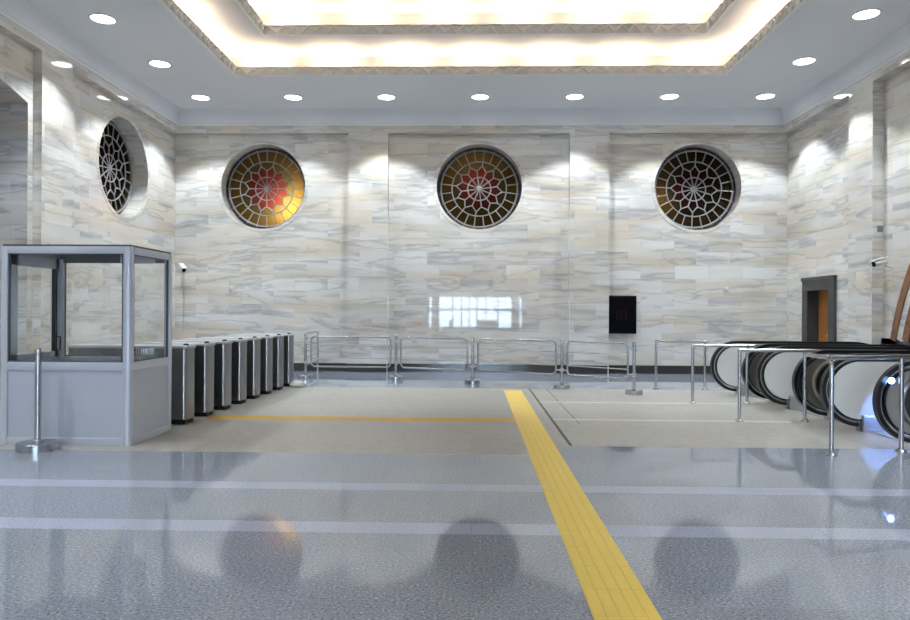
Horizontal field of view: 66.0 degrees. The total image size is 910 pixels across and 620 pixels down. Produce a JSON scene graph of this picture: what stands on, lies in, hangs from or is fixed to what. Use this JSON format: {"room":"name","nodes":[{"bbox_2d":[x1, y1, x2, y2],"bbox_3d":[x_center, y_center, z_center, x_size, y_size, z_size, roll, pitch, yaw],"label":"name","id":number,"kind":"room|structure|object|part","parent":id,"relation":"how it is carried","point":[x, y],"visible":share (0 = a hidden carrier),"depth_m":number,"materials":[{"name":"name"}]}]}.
{"room":"metro station","nodes":[
{"label":"metro station","id":0,"kind":"room"},
{"bbox_2d":[0,13,178,398],"bbox_3d":[-8.657,-1.547,6.496,3.150,6.020,21.950,0,0,1],"label":"wall","id":1,"kind":"structure","parent":0,"point":[54,109],"depth_m":12.68,"materials":[{"name":"stone"}]},
{"bbox_2d":[96,113,149,221],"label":"window","id":2,"kind":"structure","parent":1,"relation":"in","point":[113,160],"depth_m":15.15,"materials":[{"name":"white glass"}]},
{"bbox_3d":[-7.374,-3.017,14.884,0.001,1.899,1.899,0,0,1],"label":"stained glass","id":3,"kind":"part","parent":2,"relation":"part of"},
{"bbox_2d":[178,263,186,271],"bbox_3d":[-6.665,-1.026,17.100,0.189,0.228,0.655,0,0,-26],"label":"security camera","id":4,"kind":"object","parent":1,"relation":"attached to","point":[181,266],"visible":1,"depth_m":16.91,"materials":[{"name":"white plastic"}]},
{"bbox_2d":[0,0,909,125],"bbox_3d":[0.291,-4.708,6.418,15.310,0.400,21.830,0,0,1],"label":"trim","id":5,"kind":"structure","parent":1,"relation":"attached to","point":[20,12],"depth_m":16.86,"materials":[{"name":"paint"}]},
{"bbox_2d":[0,371,909,619],"bbox_3d":[-1.338,1.503,6.233,18.230,0.001,22.000,0,0,1],"label":"floor","id":6,"kind":"structure","parent":0,"point":[202,518],"depth_m":5.25,"materials":[{"name":"grey stone"}]},
{"bbox_2d":[15,348,59,453],"bbox_3d":[-4.440,0.945,7.452,0.410,1.085,0.410,0,0,1],"label":"stanchion post","id":7,"kind":"object","parent":6,"relation":"on","point":[36,445],"visible":1,"depth_m":7.42,"materials":[{"name":"metal"}]},
{"bbox_2d":[0,244,171,445],"bbox_3d":[-4.263,0.385,8.213,1.450,2.210,1.050,0,0,1],"label":"booth","id":8,"kind":"object","parent":6,"relation":"on","point":[87,400],"visible":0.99,"depth_m":7.71,"materials":[{"name":"metal"}]},
{"bbox_3d":[-4.965,0.390,7.741,0.070,2.190,0.070,0,0,1],"label":"post","id":9,"kind":"part","parent":8,"relation":"part of","materials":[{"name":"metal"}]},
{"bbox_3d":[-4.938,-0.026,8.231,0.055,1.195,0.910,0,0,1],"label":"door","id":10,"kind":"part","parent":8,"relation":"part of","materials":[{"name":"clear glass"}]},
{"bbox_3d":[-4.877,0.407,8.614,0.054,0.178,0.018,0,0,1],"label":"handle","id":11,"kind":"part","parent":8,"relation":"part of","materials":[{"name":"grey metal"}]},
{"bbox_3d":[-4.289,1.031,7.716,1.290,0.745,0.013,0,0,1],"label":"panel","id":12,"kind":"part","parent":8,"relation":"part of","materials":[{"name":"grey metal"}]},
{"bbox_3d":[-4.264,0.620,8.213,1.438,0.090,1.038,0,0,1],"label":"rail","id":13,"kind":"part","parent":8,"relation":"part of","materials":[{"name":"metal"}]},
{"bbox_3d":[-4.269,1.447,8.212,1.438,0.085,1.038,0,0,1],"label":"rail","id":14,"kind":"part","parent":8,"relation":"part of","materials":[{"name":"metal"}]},
{"bbox_3d":[-4.257,-0.660,8.215,1.438,0.080,1.038,0,0,1],"label":"rail","id":15,"kind":"part","parent":8,"relation":"part of","materials":[{"name":"metal"}]},
{"bbox_2d":[61,360,134,360],"bbox_3d":[-4.204,0.634,8.226,1.210,0.032,0.900,0,0,1],"label":"countertop","id":16,"kind":"structure","parent":8,"relation":"on","point":[61,360],"depth_m":8.56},
{"bbox_3d":[-3.605,0.398,7.727,0.110,2.190,0.110,0,0,1],"label":"post","id":17,"kind":"part","parent":8,"relation":"part of","materials":[{"name":"metal"}]},
{"bbox_2d":[121,347,153,359],"bbox_3d":[-3.728,0.532,8.225,0.245,0.171,0.306,0,0,1],"label":"wire basket","id":18,"kind":"object","parent":8,"relation":"on","point":[145,348],"visible":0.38,"depth_m":8.34,"materials":[{"name":"grey metal"}]},
{"bbox_3d":[-3.922,-0.625,8.651,0.440,0.105,0.009,0,0,1],"label":"header plate","id":19,"kind":"part","parent":8,"relation":"part of","materials":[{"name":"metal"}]},
{"bbox_3d":[-3.570,1.036,8.205,0.013,0.745,0.890,0,0,1],"label":"panel","id":20,"kind":"part","parent":8,"relation":"part of","materials":[{"name":"grey metal"}]},
{"bbox_3d":[-3.561,0.399,8.686,0.070,2.190,0.070,0,0,1],"label":"post","id":21,"kind":"part","parent":8,"relation":"part of","materials":[{"name":"metal"}]},
{"bbox_2d":[67,343,195,423],"bbox_3d":[-4.289,0.965,9.308,1.590,1.052,0.324,0,0,1],"label":"turnstile","id":22,"kind":"object","parent":6,"relation":"on","point":[183,355],"visible":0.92,"depth_m":9.16,"materials":[{"name":"metal"}]},
{"bbox_3d":[-4.286,0.481,9.309,1.590,0.040,0.324,0,0,1],"label":"lid","id":23,"kind":"part","parent":22,"relation":"part of","materials":[{"name":"silver metal"}]},
{"bbox_3d":[-4.097,0.817,9.158,0.400,0.550,0.017,0,0,1],"label":"door panel","id":24,"kind":"part","parent":22,"relation":"part of","materials":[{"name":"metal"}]},
{"bbox_2d":[138,341,215,416],"bbox_3d":[-3.951,0.968,9.960,0.990,1.052,0.324,0,0,1],"label":"turnstile","id":25,"kind":"object","parent":6,"relation":"on","point":[204,351],"visible":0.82,"depth_m":9.81,"materials":[{"name":"metal"}]},
{"bbox_3d":[-3.948,0.484,9.961,0.990,0.040,0.324,0,0,1],"label":"lid","id":26,"kind":"part","parent":25,"relation":"part of","materials":[{"name":"silver metal"}]},
{"bbox_2d":[161,339,232,409],"bbox_3d":[-3.912,0.970,10.619,0.990,1.052,0.324,0,0,1],"label":"turnstile","id":27,"kind":"object","parent":6,"relation":"on","point":[222,349],"visible":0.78,"depth_m":10.47,"materials":[{"name":"metal"}]},
{"bbox_3d":[-3.909,0.485,10.620,0.990,0.040,0.324,0,0,1],"label":"lid","id":28,"kind":"part","parent":27,"relation":"part of","materials":[{"name":"silver metal"}]},
{"bbox_2d":[181,338,247,403],"bbox_3d":[-3.874,0.971,11.278,0.990,1.052,0.324,0,0,1],"label":"turnstile","id":29,"kind":"object","parent":6,"relation":"on","point":[239,346],"visible":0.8,"depth_m":11.13,"materials":[{"name":"metal"}]},
{"bbox_3d":[-3.871,0.487,11.279,0.990,0.040,0.324,0,0,1],"label":"lid","id":30,"kind":"part","parent":29,"relation":"part of","materials":[{"name":"silver metal"}]},
{"bbox_2d":[200,336,261,398],"bbox_3d":[-3.835,0.972,11.938,0.990,1.052,0.324,0,0,1],"label":"turnstile","id":31,"kind":"object","parent":6,"relation":"on","point":[253,343],"visible":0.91,"depth_m":11.79,"materials":[{"name":"metal"}]},
{"bbox_3d":[-3.833,0.488,11.939,0.990,0.040,0.324,0,0,1],"label":"lid","id":32,"kind":"part","parent":31,"relation":"part of","materials":[{"name":"silver metal"}]},
{"bbox_2d":[214,335,273,393],"bbox_3d":[-3.797,0.973,12.597,0.990,1.052,0.324,0,0,1],"label":"turnstile","id":33,"kind":"object","parent":6,"relation":"on","point":[266,352],"visible":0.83,"depth_m":12.45,"materials":[{"name":"metal"}]},
{"bbox_3d":[-3.794,0.489,12.598,0.990,0.040,0.324,0,0,1],"label":"lid","id":34,"kind":"part","parent":33,"relation":"part of","materials":[{"name":"silver metal"}]},
{"bbox_2d":[228,334,284,389],"bbox_3d":[-3.758,0.975,13.256,0.990,1.052,0.324,0,0,1],"label":"turnstile","id":35,"kind":"object","parent":6,"relation":"on","point":[278,340],"visible":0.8,"depth_m":13.11,"materials":[{"name":"metal"}]},
{"bbox_3d":[-3.756,0.491,13.257,0.990,0.040,0.324,0,0,1],"label":"lid","id":36,"kind":"part","parent":35,"relation":"part of","materials":[{"name":"silver metal"}]},
{"bbox_2d":[245,333,294,385],"bbox_3d":[-3.720,0.976,13.915,0.990,1.052,0.324,0,0,1],"label":"turnstile","id":37,"kind":"object","parent":6,"relation":"on","point":[289,338],"visible":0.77,"depth_m":13.77,"materials":[{"name":"metal"}]},
{"bbox_3d":[-3.717,0.492,13.916,0.990,0.040,0.324,0,0,1],"label":"lid","id":38,"kind":"part","parent":37,"relation":"part of","materials":[{"name":"silver metal"}]},
{"bbox_2d":[290,380,304,386],"bbox_3d":[-3.072,1.438,13.636,0.299,0.133,0.249,0,0,1],"label":"plastic bag","id":39,"kind":"object","parent":6,"relation":"on","point":[299,383],"visible":1,"depth_m":13.55,"materials":[{"name":"white plastic"}]},
{"bbox_2d":[298,334,312,378],"bbox_3d":[-3.282,1.014,15.385,0.316,0.985,0.316,0,0,1],"label":"barrier post","id":40,"kind":"object","parent":6,"relation":"on","point":[305,375],"visible":1,"depth_m":15.35,"materials":[{"name":"metal"}]},
{"bbox_2d":[307,336,393,367],"bbox_3d":[-2.283,0.914,15.310,1.918,0.695,0.038,0,0,4],"label":"barrier","id":41,"kind":"object","parent":40,"relation":"attached to","point":[312,337],"visible":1,"depth_m":15.29,"materials":[{"name":"metal"}]},
{"bbox_3d":[-2.284,1.062,15.310,1.762,0.020,0.020,0,0,4],"label":"rail","id":42,"kind":"part","parent":41,"relation":"part of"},
{"bbox_3d":[-2.282,0.797,15.310,1.762,0.020,0.020,0,0,4],"label":"rail","id":43,"kind":"part","parent":41,"relation":"part of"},
{"bbox_2d":[304,331,319,371],"bbox_3d":[-3.348,1.008,16.352,0.100,1.000,1.470,0,0,1],"label":"barrier","id":44,"kind":"object","parent":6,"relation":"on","point":[317,332],"visible":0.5,"depth_m":16.98,"materials":[{"name":"metal"}]},
{"bbox_3d":[-3.347,0.883,16.352,0.038,0.750,1.410,0,0,1],"label":"frame","id":45,"kind":"part","parent":44,"relation":"part of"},
{"bbox_3d":[-3.340,1.009,17.037,0.100,1.000,0.100,0,0,1],"label":"post","id":46,"kind":"part","parent":44,"relation":"part of","materials":[{"name":"silver metal"}]},
{"bbox_2d":[205,415,515,421],"bbox_3d":[-1.308,1.507,9.713,4.275,0.002,0.320,0,0,1],"label":"strip","id":47,"kind":"object","parent":6,"relation":"on","point":[212,416],"visible":1,"depth_m":9.70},
{"bbox_2d":[389,334,402,379],"bbox_3d":[-1.285,1.025,15.235,0.316,0.985,0.316,0,0,1],"label":"barrier post","id":48,"kind":"object","parent":6,"relation":"on","point":[395,376],"visible":1,"depth_m":15.21,"materials":[{"name":"metal"}]},
{"bbox_2d":[397,336,470,370],"bbox_3d":[-0.458,0.924,14.889,1.708,0.695,0.038,0,0,23],"label":"barrier","id":49,"kind":"object","parent":48,"relation":"attached to","point":[465,339],"visible":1,"depth_m":14.86,"materials":[{"name":"metal"}]},
{"bbox_3d":[-0.459,1.071,14.889,1.552,0.020,0.020,0,0,23],"label":"rail","id":50,"kind":"part","parent":49,"relation":"part of","materials":[{"name":"silver metal"}]},
{"bbox_3d":[-0.457,0.806,14.890,1.552,0.020,0.020,0,0,23],"label":"rail","id":51,"kind":"part","parent":49,"relation":"part of","materials":[{"name":"silver metal"}]},
{"bbox_2d":[465,336,479,383],"bbox_3d":[0.368,1.033,14.544,0.316,0.985,0.316,0,0,1],"label":"barrier post","id":52,"kind":"object","parent":6,"relation":"on","point":[472,380],"visible":1,"depth_m":14.52,"materials":[{"name":"metal"}]},
{"bbox_2d":[474,338,559,374],"bbox_3d":[1.228,0.932,14.107,1.844,0.695,0.038,0,0,27],"label":"barrier","id":53,"kind":"object","parent":52,"relation":"attached to","point":[480,339],"visible":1,"depth_m":14.07,"materials":[{"name":"metal"}]},
{"bbox_3d":[1.229,0.814,14.107,1.688,0.020,0.020,0,0,27],"label":"rail","id":54,"kind":"part","parent":53,"relation":"part of","materials":[{"name":"silver metal"}]},
{"bbox_3d":[1.227,1.079,14.107,1.688,0.020,0.020,0,0,27],"label":"rail","id":55,"kind":"part","parent":53,"relation":"part of","materials":[{"name":"silver metal"}]},
{"bbox_2d":[529,389,571,445],"bbox_3d":[1.369,1.524,10.697,0.036,0.002,5.740,0,0,1],"label":"joint","id":56,"kind":"object","parent":6,"relation":"on","point":[533,394],"visible":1,"depth_m":9.55,"materials":[{"name":"grey metal"}]},
{"bbox_2d":[554,338,569,388],"bbox_3d":[2.087,1.041,13.670,0.316,0.985,0.316,0,0,1],"label":"barrier post","id":57,"kind":"object","parent":6,"relation":"on","point":[561,385],"visible":1,"depth_m":13.64,"materials":[{"name":"metal"}]},
{"bbox_2d":[563,340,631,379],"bbox_3d":[2.676,0.938,13.216,1.404,0.695,0.038,0,0,38],"label":"barrier","id":58,"kind":"object","parent":57,"relation":"attached to","point":[571,341],"visible":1,"depth_m":13.18,"materials":[{"name":"metal"}]},
{"bbox_3d":[2.677,0.821,13.216,1.248,0.020,0.020,0,0,38],"label":"rail","id":59,"kind":"part","parent":58,"relation":"part of","materials":[{"name":"silver metal"}]},
{"bbox_3d":[2.675,1.086,13.215,1.248,0.020,0.020,0,0,38],"label":"rail","id":60,"kind":"part","parent":58,"relation":"part of","materials":[{"name":"silver metal"}]},
{"bbox_2d":[504,390,661,619],"bbox_3d":[0.875,1.510,4.627,0.334,0.003,17.300,0,0,1],"label":"strip","id":61,"kind":"object","parent":6,"relation":"on","point":[610,587],"visible":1,"depth_m":4.66,"materials":[{"name":"yellow tile"}]},
{"bbox_2d":[625,340,642,394],"bbox_3d":[3.264,1.046,12.761,0.316,0.985,0.316,0,0,1],"label":"barrier post","id":62,"kind":"object","parent":6,"relation":"on","point":[633,391],"visible":1,"depth_m":12.73,"materials":[{"name":"metal"}]},
{"bbox_2d":[541,402,737,403],"bbox_3d":[3.046,1.534,11.545,3.270,0.002,0.110,0,0,1],"label":"inlay","id":63,"kind":"object","parent":6,"relation":"on","point":[541,402],"visible":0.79,"depth_m":11.54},
{"bbox_2d":[553,419,790,421],"bbox_3d":[3.000,1.531,9.685,3.270,0.002,0.110,0,0,1],"label":"inlay","id":64,"kind":"object","parent":6,"relation":"on","point":[553,419],"visible":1,"depth_m":9.68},
{"bbox_2d":[653,340,707,389],"bbox_3d":[4.408,1.067,13.692,1.035,0.958,0.110,0,0,8],"label":"guard rail","id":65,"kind":"object","parent":6,"relation":"on","point":[656,341],"visible":1,"depth_m":13.67,"materials":[{"name":"silver metal"}]},
{"bbox_3d":[3.949,1.066,13.754,0.048,0.915,0.047,0,0,1],"label":"post","id":66,"kind":"part","parent":65,"relation":"part of","materials":[{"name":"silver metal"}]},
{"bbox_3d":[4.420,0.611,13.692,0.985,0.047,0.048,0,0,8],"label":"rail","id":67,"kind":"part","parent":65,"relation":"part of","materials":[{"name":"silver metal"}]},
{"bbox_3d":[4.867,1.071,13.631,0.048,0.915,0.047,0,0,1],"label":"post","id":68,"kind":"part","parent":65,"relation":"part of","materials":[{"name":"silver metal"}]},
{"bbox_2d":[689,344,754,403],"bbox_3d":[4.402,1.054,11.552,1.065,0.978,0.108,0,0,1],"label":"guard rail","id":69,"kind":"object","parent":6,"relation":"on","point":[747,346],"visible":1,"depth_m":11.54,"materials":[{"name":"silver metal"}]},
{"bbox_3d":[3.925,1.053,11.564,0.048,0.935,0.047,0,0,1],"label":"post","id":70,"kind":"part","parent":69,"relation":"part of","materials":[{"name":"silver metal"}]},
{"bbox_3d":[4.422,0.588,11.552,1.030,0.047,0.048,0,0,1],"label":"rail","id":71,"kind":"part","parent":69,"relation":"part of","materials":[{"name":"silver metal"}]},
{"bbox_3d":[4.814,1.058,11.541,0.048,0.935,0.047,0,0,1],"label":"post","id":72,"kind":"part","parent":69,"relation":"part of","materials":[{"name":"silver metal"}]},
{"bbox_2d":[735,349,816,421],"bbox_3d":[4.435,1.038,9.673,1.126,1.003,0.109,0,0,-1],"label":"guard rail","id":73,"kind":"object","parent":6,"relation":"on","point":[740,351],"visible":1,"depth_m":9.66,"materials":[{"name":"silver metal"}]},
{"bbox_3d":[3.927,1.037,9.663,0.048,0.960,0.047,0,0,1],"label":"post","id":74,"kind":"part","parent":73,"relation":"part of","materials":[{"name":"silver metal"}]},
{"bbox_3d":[4.455,0.560,9.674,1.091,0.047,0.048,0,0,-1],"label":"rail","id":75,"kind":"part","parent":73,"relation":"part of","materials":[{"name":"silver metal"}]},
{"bbox_3d":[4.838,1.042,9.680,0.048,0.960,0.047,0,0,1],"label":"post","id":76,"kind":"part","parent":73,"relation":"part of","materials":[{"name":"silver metal"}]},
{"bbox_2d":[710,341,909,402],"bbox_3d":[7.681,1.998,12.223,6.013,2.838,1.312,0,0,1],"label":"escalator","id":77,"kind":"object","parent":6,"relation":"on","point":[724,360],"visible":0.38,"depth_m":12.79,"materials":[{"name":"rubber"}]},
{"bbox_3d":[7.598,1.495,12.782,5.660,1.677,0.112,0,0,1],"label":"edge trim","id":78,"kind":"part","parent":77,"relation":"part of","materials":[{"name":"black rubber"}]},
{"bbox_3d":[7.604,1.961,12.781,5.635,2.567,0.110,0,0,1],"label":"balustrade","id":79,"kind":"part","parent":77,"relation":"part of","materials":[{"name":"metal"}]},
{"bbox_3d":[7.726,1.960,11.667,5.635,2.567,0.110,0,0,1],"label":"balustrade","id":80,"kind":"part","parent":77,"relation":"part of","materials":[{"name":"metal"}]},
{"bbox_3d":[6.115,1.547,12.263,1.570,0.012,0.890,0,0,1],"label":"landing plate","id":81,"kind":"part","parent":77,"relation":"part of","materials":[{"name":"silver metal"}]},
{"bbox_3d":[7.720,1.494,11.668,5.660,1.677,0.112,0,0,1],"label":"edge trim","id":82,"kind":"part","parent":77,"relation":"part of","materials":[{"name":"black rubber"}]},
{"bbox_3d":[7.563,1.431,12.783,5.744,1.705,0.076,0,0,1],"label":"handrail","id":83,"kind":"part","parent":77,"relation":"part of","materials":[{"name":"black rubber"}]},
{"bbox_2d":[755,346,909,419],"bbox_3d":[7.679,1.995,10.368,5.923,2.838,1.322,0,0,1],"label":"escalator","id":84,"kind":"object","parent":6,"relation":"on","point":[779,375],"visible":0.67,"depth_m":10.93,"materials":[{"name":"metal"}]},
{"bbox_3d":[7.642,1.492,10.930,5.660,1.677,0.112,0,0,1],"label":"edge trim","id":85,"kind":"part","parent":84,"relation":"part of","materials":[{"name":"black rubber"}]},
{"bbox_3d":[7.647,1.958,10.929,5.635,2.567,0.110,0,0,1],"label":"balustrade","id":86,"kind":"part","parent":84,"relation":"part of","materials":[{"name":"metal"}]},
{"bbox_3d":[6.069,1.544,10.409,1.570,0.012,0.900,0,0,1],"label":"landing plate","id":87,"kind":"part","parent":84,"relation":"part of","materials":[{"name":"silver metal"}]},
{"bbox_3d":[7.674,1.490,9.809,5.660,1.677,0.112,0,0,1],"label":"edge trim","id":88,"kind":"part","parent":84,"relation":"part of","materials":[{"name":"black rubber"}]},
{"bbox_3d":[7.639,1.427,9.810,5.744,1.705,0.076,0,0,1],"label":"handrail","id":89,"kind":"part","parent":84,"relation":"part of","materials":[{"name":"black rubber"}]},
{"bbox_3d":[7.679,1.956,9.808,5.635,2.567,0.110,0,0,1],"label":"balustrade","id":90,"kind":"part","parent":84,"relation":"part of","materials":[{"name":"metal"}]},
{"bbox_2d":[805,353,909,456],"bbox_3d":[4.958,1.013,7.620,2.112,1.053,0.605,0,0,-1],"label":"guard rail","id":91,"kind":"object","parent":6,"relation":"on","point":[901,358],"visible":1,"depth_m":7.48,"materials":[{"name":"silver metal"}]},
{"bbox_3d":[3.966,0.997,7.625,0.048,1.033,0.573,0,0,1],"label":"post","id":92,"kind":"part","parent":91,"relation":"part of","materials":[{"name":"silver metal"}]},
{"bbox_3d":[4.976,0.510,7.634,2.138,0.047,0.048,0,0,-15],"label":"rail","id":93,"kind":"part","parent":91,"relation":"part of","materials":[{"name":"silver metal"}]},
{"bbox_3d":[4.846,1.014,7.599,0.048,1.010,0.047,0,0,1],"label":"post","id":94,"kind":"part","parent":91,"relation":"part of","materials":[{"name":"silver metal"}]},
{"bbox_2d":[820,354,909,443],"bbox_3d":[7.628,1.991,8.310,5.923,2.838,1.359,0,0,1],"label":"escalator","id":95,"kind":"object","parent":6,"relation":"on","point":[866,392],"visible":0.89,"depth_m":8.89,"materials":[{"name":"metal"}]},
{"bbox_3d":[7.596,1.954,8.890,5.635,2.567,0.110,0,0,1],"label":"balustrade","id":96,"kind":"part","parent":95,"relation":"part of","materials":[{"name":"metal"}]},
{"bbox_3d":[7.591,1.488,8.890,5.660,1.677,0.112,0,0,1],"label":"edge trim","id":97,"kind":"part","parent":95,"relation":"part of","materials":[{"name":"metal"}]},
{"bbox_3d":[6.017,1.540,8.355,1.570,0.012,0.930,0,0,1],"label":"landing plate","id":98,"kind":"part","parent":95,"relation":"part of","materials":[{"name":"silver metal"}]},
{"bbox_3d":[7.548,1.423,7.741,5.744,1.705,0.076,0,0,1],"label":"handrail","id":99,"kind":"part","parent":95,"relation":"part of","materials":[{"name":"black rubber"}]},
{"bbox_2d":[888,377,894,383],"bbox_3d":[4.810,0.779,7.712,0.070,0.069,0.018,0,0,1],"label":"lamp","id":100,"kind":"object","parent":95,"relation":"attached to","point":[891,380],"depth_m":7.71,"materials":[{"name":"white"}]},
{"bbox_3d":[7.582,1.486,7.740,5.660,1.677,0.112,0,0,1],"label":"edge trim","id":101,"kind":"part","parent":95,"relation":"part of","materials":[{"name":"black rubber"}]},
{"bbox_3d":[7.588,1.953,7.739,5.635,2.567,0.110,0,0,1],"label":"balustrade","id":102,"kind":"part","parent":95,"relation":"part of","materials":[{"name":"metal"}]},
{"bbox_2d":[25,0,909,108],"bbox_3d":[0.305,-5.438,6.404,15.830,1.100,22.400,0,0,1],"label":"ceiling","id":103,"kind":"structure","parent":0,"point":[145,30],"depth_m":14.15,"materials":[{"name":"paint"}]},
{"bbox_2d":[88,13,117,24],"bbox_3d":[-5.940,-4.908,11.811,0.464,0.012,0.464,0,0,1],"label":"recessed light","id":104,"kind":"object","parent":103,"relation":"in","point":[100,18],"visible":1,"depth_m":11.79,"materials":[{"name":"white"}]},
{"bbox_2d":[147,60,171,67],"bbox_3d":[-5.886,-4.904,13.960,0.464,0.012,0.464,0,0,1],"label":"recessed light","id":105,"kind":"object","parent":103,"relation":"in","point":[155,63],"visible":1,"depth_m":13.93,"materials":[{"name":"white"}]},
{"bbox_2d":[190,94,210,100],"bbox_3d":[-5.871,-4.901,16.160,0.464,0.012,0.464,0,0,1],"label":"recessed light","id":106,"kind":"object","parent":103,"relation":"in","point":[195,96],"visible":1,"depth_m":16.14,"materials":[{"name":"white plastic"}]},
{"bbox_2d":[283,94,302,100],"bbox_3d":[-3.722,-4.889,16.107,0.464,0.012,0.464,0,0,1],"label":"recessed light","id":107,"kind":"object","parent":103,"relation":"in","point":[294,97],"visible":1,"depth_m":16.10,"materials":[{"name":"white"}]},
{"bbox_2d":[376,94,396,99],"bbox_3d":[-1.573,-4.877,16.053,0.464,0.012,0.464,0,0,1],"label":"recessed light","id":108,"kind":"object","parent":103,"relation":"in","point":[381,96],"visible":1,"depth_m":16.05,"materials":[{"name":"white"}]},
{"bbox_2d":[470,94,489,99],"bbox_3d":[0.577,-4.865,15.999,0.464,0.012,0.464,0,0,1],"label":"recessed light","id":109,"kind":"object","parent":103,"relation":"in","point":[475,96],"visible":1,"depth_m":15.98,"materials":[{"name":"white"}]},
{"bbox_2d":[157,0,805,75],"bbox_3d":[0.273,-4.922,6.234,10.120,0.173,16.360,0,0,1],"label":"trim","id":110,"kind":"structure","parent":103,"relation":"attached to","point":[171,6],"depth_m":14.28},
{"bbox_2d":[235,0,735,35],"bbox_3d":[0.366,-5.447,6.252,8.660,0.183,14.700,0,0,1],"label":"trim","id":111,"kind":"structure","parent":103,"relation":"attached to","point":[574,28],"depth_m":13.52,"materials":[{"name":"white paint"}]},
{"bbox_2d":[564,94,584,99],"bbox_3d":[2.726,-4.854,15.945,0.464,0.012,0.464,0,0,1],"label":"recessed light","id":112,"kind":"object","parent":103,"relation":"in","point":[569,96],"visible":1,"depth_m":15.92,"materials":[{"name":"white"}]},
{"bbox_2d":[659,93,679,99],"bbox_3d":[4.875,-4.842,15.892,0.464,0.012,0.464,0,0,1],"label":"recessed light","id":113,"kind":"object","parent":103,"relation":"in","point":[670,96],"visible":1,"depth_m":15.88,"materials":[{"name":"white"}]},
{"bbox_2d":[754,93,776,99],"bbox_3d":[7.025,-4.830,15.838,0.464,0.012,0.464,0,0,1],"label":"recessed light","id":114,"kind":"object","parent":103,"relation":"in","point":[764,96],"visible":1,"depth_m":15.84,"materials":[{"name":"white"}]},
{"bbox_2d":[791,57,816,65],"bbox_3d":[6.789,-4.835,13.613,0.464,0.012,0.464,0,0,1],"label":"recessed light","id":115,"kind":"object","parent":103,"relation":"in","point":[804,60],"visible":1,"depth_m":13.62,"materials":[{"name":"white"}]},
{"bbox_2d":[850,8,882,19],"bbox_3d":[6.735,-4.839,11.464,0.464,0.012,0.464,0,0,1],"label":"recessed light","id":116,"kind":"object","parent":103,"relation":"in","point":[870,13],"visible":1,"depth_m":11.46,"materials":[{"name":"white"}]},
{"bbox_2d":[173,125,788,373],"bbox_3d":[0.546,-1.479,17.319,15.910,6.020,0.590,0,0,1],"label":"wall","id":117,"kind":"structure","parent":0,"point":[370,250],"depth_m":17.15,"materials":[{"name":"stone"}]},
{"bbox_2d":[218,141,307,231],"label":"window","id":118,"kind":"structure","parent":117,"relation":"in","point":[267,188],"depth_m":17.68,"materials":[{"name":"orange glass"}]},
{"bbox_3d":[-4.743,-3.058,17.689,1.900,1.900,0.001,0,0,1],"label":"stained glass","id":119,"kind":"part","parent":118,"relation":"part of","materials":[{"name":"glass"}]},
{"bbox_2d":[433,141,524,232],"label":"window","id":120,"kind":"structure","parent":117,"relation":"in","point":[478,190],"depth_m":17.54,"materials":[{"name":"orange glass"}]},
{"bbox_3d":[0.606,-3.029,17.556,1.900,1.900,0.001,0,0,1],"label":"stained glass","id":121,"kind":"part","parent":120,"relation":"part of","materials":[{"name":"glass"}]},
{"bbox_2d":[294,363,710,373],"bbox_3d":[0.525,1.430,17.100,14.710,0.200,0.220,0,0,1],"label":"baseboard","id":122,"kind":"structure","parent":117,"relation":"attached to","point":[640,369],"depth_m":17.12,"materials":[{"name":"stone"}]},
{"bbox_2d":[609,296,636,333],"bbox_3d":[4.047,0.115,17.055,0.730,0.930,0.099,0,0,1],"label":"display sign","id":123,"kind":"object","parent":117,"relation":"attached to","point":[622,309],"visible":1,"depth_m":17.01,"materials":[{"name":"black plastic"}]},
{"bbox_2d":[651,141,744,232],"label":"window","id":124,"kind":"structure","parent":117,"relation":"in","point":[693,189],"depth_m":17.41,"materials":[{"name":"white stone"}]},
{"bbox_3d":[5.934,-2.999,17.422,1.900,1.900,0.001,0,0,1],"label":"stained glass","id":125,"kind":"part","parent":124,"relation":"part of","materials":[{"name":"black glass"}]},
{"bbox_2d":[784,50,909,345],"bbox_3d":[9.921,0.554,6.028,5.800,10.020,21.950,0,0,1],"label":"wall","id":126,"kind":"structure","parent":0,"point":[848,155],"depth_m":13.71,"materials":[{"name":"stone"}]},
{"bbox_2d":[801,275,836,340],"bbox_3d":[8.185,0.420,15.380,0.500,2.300,1.450,0,0,1],"label":"door","id":127,"kind":"structure","parent":126,"relation":"in","point":[819,294],"depth_m":15.67,"materials":[{"name":"metal"}]},
{"bbox_2d":[877,226,882,231],"bbox_3d":[7.938,-1.516,13.068,0.100,0.120,0.020,0,0,1],"label":"wall plate","id":128,"kind":"object","parent":126,"relation":"attached to","point":[879,228],"visible":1,"depth_m":13.06,"materials":[{"name":"grey metal"}]},
{"bbox_2d":[869,257,892,267],"bbox_3d":[7.809,-0.868,12.785,0.441,0.214,0.120,0,0,-4],"label":"security camera","id":129,"kind":"object","parent":126,"relation":"attached to","point":[880,261],"visible":1,"depth_m":12.74,"materials":[{"name":"white plastic"}]},
{"bbox_2d":[890,264,909,340],"bbox_3d":[7.857,-1.264,8.108,0.090,3.640,9.280,0,0,1],"label":"trim","id":130,"kind":"structure","parent":126,"relation":"attached to","point":[906,283],"depth_m":12.44,"materials":[{"name":"brown wood"}]},
{"bbox_2d":[897,286,909,341],"bbox_3d":[7.867,-1.181,8.108,0.070,3.486,8.949,0,0,1],"label":"trim","id":131,"kind":"structure","parent":126,"relation":"attached to","point":[907,300],"depth_m":12.38,"materials":[{"name":"stone"}]},
{"bbox_2d":[902,306,909,342],"bbox_3d":[7.856,-1.090,8.108,0.090,3.308,8.576,0,0,1],"label":"trim","id":132,"kind":"structure","parent":126,"relation":"attached to","point":[906,333],"depth_m":12.23,"materials":[{"name":"brown wood"}]}
]}

